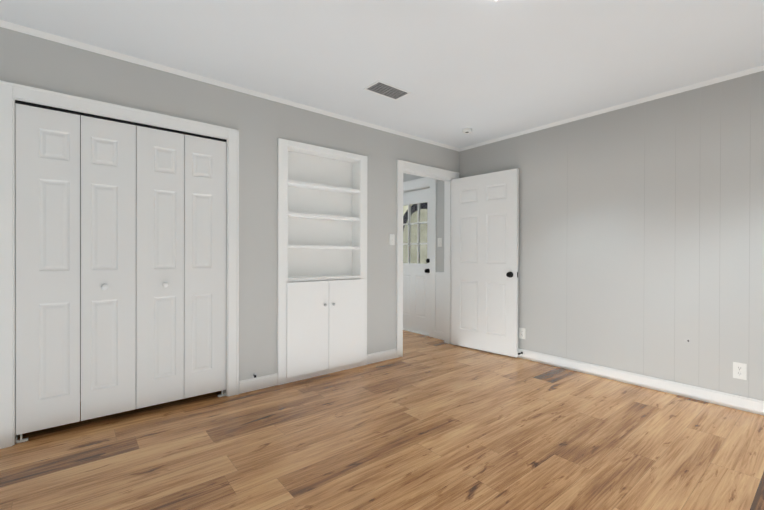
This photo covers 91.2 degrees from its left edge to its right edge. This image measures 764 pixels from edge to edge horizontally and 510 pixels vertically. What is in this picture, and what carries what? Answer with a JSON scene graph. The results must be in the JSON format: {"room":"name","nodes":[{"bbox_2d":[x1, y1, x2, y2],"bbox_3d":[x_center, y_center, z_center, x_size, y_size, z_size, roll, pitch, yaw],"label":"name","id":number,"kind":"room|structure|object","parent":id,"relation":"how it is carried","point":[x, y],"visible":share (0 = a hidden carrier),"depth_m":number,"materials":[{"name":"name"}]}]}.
{"room":"empty bedroom","nodes":[
{"label":"empty bedroom","id":0,"kind":"room"},
{"bbox_2d":[0,27,458,380],"bbox_3d":[-1.175,-0.117,3.048,5.413,2.440,0.140,0,0,-39],"label":"wall","id":1,"kind":"structure","parent":0,"point":[262,125],"depth_m":3.08,"materials":[{"name":"grey paint"}]},
{"bbox_2d":[15,103,79,442],"bbox_3d":[-2.039,0.107,2.293,0.293,1.991,0.033,0,0,-39],"label":"closet door leaf","id":2,"kind":"structure","parent":1,"relation":"in","point":[47,147],"depth_m":2.27,"materials":[{"name":"white paint"}]},
{"bbox_2d":[80,116,80,401],"bbox_3d":[-1.714,0.019,2.599,1.188,1.849,0.004,0,0,-39],"label":"backing","id":3,"kind":"object","parent":1,"relation":"attached to","point":[80,258],"depth_m":2.41,"materials":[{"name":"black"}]},
{"bbox_2d":[81,115,135,420],"bbox_3d":[-1.797,0.082,2.466,0.293,1.942,0.070,0,0,-39],"label":"closet door leaf","id":4,"kind":"structure","parent":1,"relation":"in","point":[108,267],"depth_m":2.46,"materials":[{"name":"white paint"}]},
{"bbox_2d":[0,80,238,448],"bbox_3d":[-1.719,0.089,2.606,1.226,2.028,0.141,0,0,-39],"label":"door frame","id":5,"kind":"structure","parent":1,"relation":"attached to","point":[14,299],"depth_m":2.21,"materials":[{"name":"white paint"}]},
{"bbox_2d":[15,100,226,141],"bbox_3d":[-1.687,-0.899,2.566,1.186,0.013,0.034,0,0,-39],"label":"track rail","id":6,"kind":"object","parent":1,"relation":"attached to","point":[104,118],"visible":0.86,"depth_m":2.48,"materials":[{"name":"black metal"}]},
{"bbox_2d":[136,126,183,408],"bbox_3d":[-1.567,0.082,2.653,0.293,1.942,0.070,0,0,-39],"label":"closet door leaf","id":7,"kind":"structure","parent":1,"relation":"in","point":[159,266],"depth_m":2.65,"materials":[{"name":"white paint"}]},
{"bbox_2d":[184,135,225,398],"bbox_3d":[-1.348,0.107,2.855,0.293,1.991,0.033,0,0,-39],"label":"closet door leaf","id":8,"kind":"structure","parent":1,"relation":"in","point":[204,265],"depth_m":2.84,"materials":[{"name":"white paint"}]},
{"bbox_2d":[0,20,459,151],"bbox_3d":[-1.043,-1.320,3.045,5.213,0.033,0.020,0,0,-39],"label":"crown molding","id":9,"kind":"structure","parent":1,"relation":"attached to","point":[53,37],"depth_m":2.74,"materials":[{"name":"white paint"}]},
{"bbox_2d":[239,348,396,393],"bbox_3d":[-1.460,1.053,2.724,4.162,0.100,0.013,0,0,-39],"label":"baseboard","id":10,"kind":"structure","parent":1,"relation":"attached to","point":[257,383],"depth_m":3.14,"materials":[{"name":"white paint"}]},
{"bbox_2d":[389,234,394,244],"bbox_3d":[0.109,-0.169,3.992,0.072,0.116,0.016,0,0,-39],"label":"light switch","id":11,"kind":"object","parent":1,"relation":"attached to","point":[391,239],"visible":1,"depth_m":3.99,"materials":[{"name":"white plastic"}]},
{"bbox_2d":[396,160,459,357],"bbox_3d":[0.512,0.035,4.418,1.032,2.136,0.180,0,0,-39],"label":"door frame","id":12,"kind":"structure","parent":1,"relation":"attached to","point":[402,165],"depth_m":4.36,"materials":[{"name":"white paint"}]},
{"bbox_2d":[452,169,518,357],"bbox_3d":[1.146,0.081,4.302,0.116,2.025,0.846,0,0,-44],"label":"door","id":13,"kind":"structure","parent":12,"relation":"attached to","point":[485,229],"depth_m":4.26,"materials":[{"name":"white paint"}]},
{"bbox_2d":[0,330,763,509],"bbox_3d":[-0.037,1.141,1.849,5.863,0.060,7.400,0,0,-39],"label":"floor","id":14,"kind":"structure","parent":0,"point":[424,422],"depth_m":2.15,"materials":[{"name":"brown wood"}]},
{"bbox_2d":[277,138,366,384],"bbox_3d":[-0.549,0.053,3.514,0.942,2.100,0.200,0,0,-39],"label":"bookshelf","id":15,"kind":"object","parent":14,"relation":"on","point":[322,272],"visible":1,"depth_m":3.50,"materials":[{"name":"white paint"}]},
{"bbox_2d":[0,0,763,147],"bbox_3d":[-0.030,-1.369,1.840,5.863,0.080,7.400,0,0,-39],"label":"ceiling","id":16,"kind":"structure","parent":0,"point":[485,70],"depth_m":2.40,"materials":[{"name":"white paint"}]},
{"bbox_2d":[364,80,410,99],"bbox_3d":[0.046,-1.330,3.027,0.342,0.006,0.187,0,0,-39],"label":"ceiling vent","id":17,"kind":"object","parent":16,"relation":"in","point":[386,90],"visible":1,"depth_m":3.02,"materials":[{"name":"grey metal"}]},
{"bbox_2d":[462,128,471,133],"bbox_3d":[0.902,-1.319,3.966,0.104,0.030,0.104,0,0,-39],"label":"smoke detector","id":18,"kind":"object","parent":16,"relation":"attached to","point":[466,130],"visible":1,"depth_m":3.94,"materials":[{"name":"white plastic"}]},
{"bbox_2d":[403,71,763,400],"bbox_3d":[2.026,-0.109,3.521,0.150,2.440,7.200,0,0,-39],"label":"wall","id":19,"kind":"structure","parent":0,"point":[607,275],"depth_m":3.14,"materials":[{"name":"grey paint"}]},
{"bbox_2d":[403,188,429,333],"bbox_3d":[0.439,0.076,5.402,0.106,2.020,0.754,0,0,-39],"label":"exterior door","id":20,"kind":"structure","parent":19,"relation":"in","point":[416,260],"depth_m":5.36,"materials":[{"name":"white paint"}]},
{"bbox_2d":[403,177,435,337],"bbox_3d":[0.464,0.013,5.422,0.175,2.173,1.002,0,0,-39],"label":"door frame","id":21,"kind":"structure","parent":19,"relation":"attached to","point":[418,183],"depth_m":5.04,"materials":[{"name":"white paint"}]},
{"bbox_2d":[434,330,443,339],"bbox_3d":[0.780,1.052,4.902,0.013,0.100,0.256,0,0,-39],"label":"baseboard","id":22,"kind":"structure","parent":19,"relation":"attached to","point":[438,335],"depth_m":4.93,"materials":[{"name":"white paint"}]},
{"bbox_2d":[435,272,443,331],"bbox_3d":[0.791,0.660,4.901,0.024,0.885,0.244,0,0,-39],"label":"trim","id":23,"kind":"structure","parent":19,"relation":"attached to","point":[439,301],"depth_m":4.93,"materials":[{"name":"white paint"}]},
{"bbox_2d":[438,238,441,246],"bbox_3d":[0.759,-0.173,4.946,0.016,0.116,0.072,0,0,-39],"label":"light switch","id":24,"kind":"object","parent":19,"relation":"attached to","point":[439,242],"visible":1,"depth_m":4.94,"materials":[{"name":"white plastic"}]},
{"bbox_2d":[519,327,525,338],"bbox_3d":[1.511,0.839,4.029,0.008,0.116,0.072,0,0,-39],"label":"electrical outlet","id":25,"kind":"object","parent":19,"relation":"attached to","point":[522,333],"visible":1,"depth_m":4.02,"materials":[{"name":"white plastic"}]},
{"bbox_2d":[459,65,763,150],"bbox_3d":[2.537,-1.309,2.759,0.020,0.033,4.984,0,0,-39],"label":"crown molding","id":26,"kind":"structure","parent":19,"relation":"attached to","point":[692,87],"depth_m":3.22,"materials":[{"name":"white paint"}]},
{"bbox_2d":[518,348,763,415],"bbox_3d":[2.533,1.065,2.769,0.013,0.100,4.984,0,0,-39],"label":"baseboard","id":27,"kind":"structure","parent":19,"relation":"attached to","point":[747,404],"depth_m":3.10,"materials":[{"name":"white paint"}]},
{"bbox_2d":[566,75,750,397],"bbox_3d":[2.502,-0.136,2.818,0.002,2.300,4.612,0,0,-39],"label":"panel grooves","id":28,"kind":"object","parent":19,"relation":"attached to","point":[699,233],"depth_m":2.88,"materials":[{"name":"grey"}]},
{"bbox_2d":[733,362,746,379],"bbox_3d":[2.587,0.835,2.706,0.008,0.116,0.072,0,0,-39],"label":"electrical outlet","id":29,"kind":"object","parent":19,"relation":"attached to","point":[739,370],"visible":1,"depth_m":2.70,"materials":[{"name":"white plastic"}]}
]}

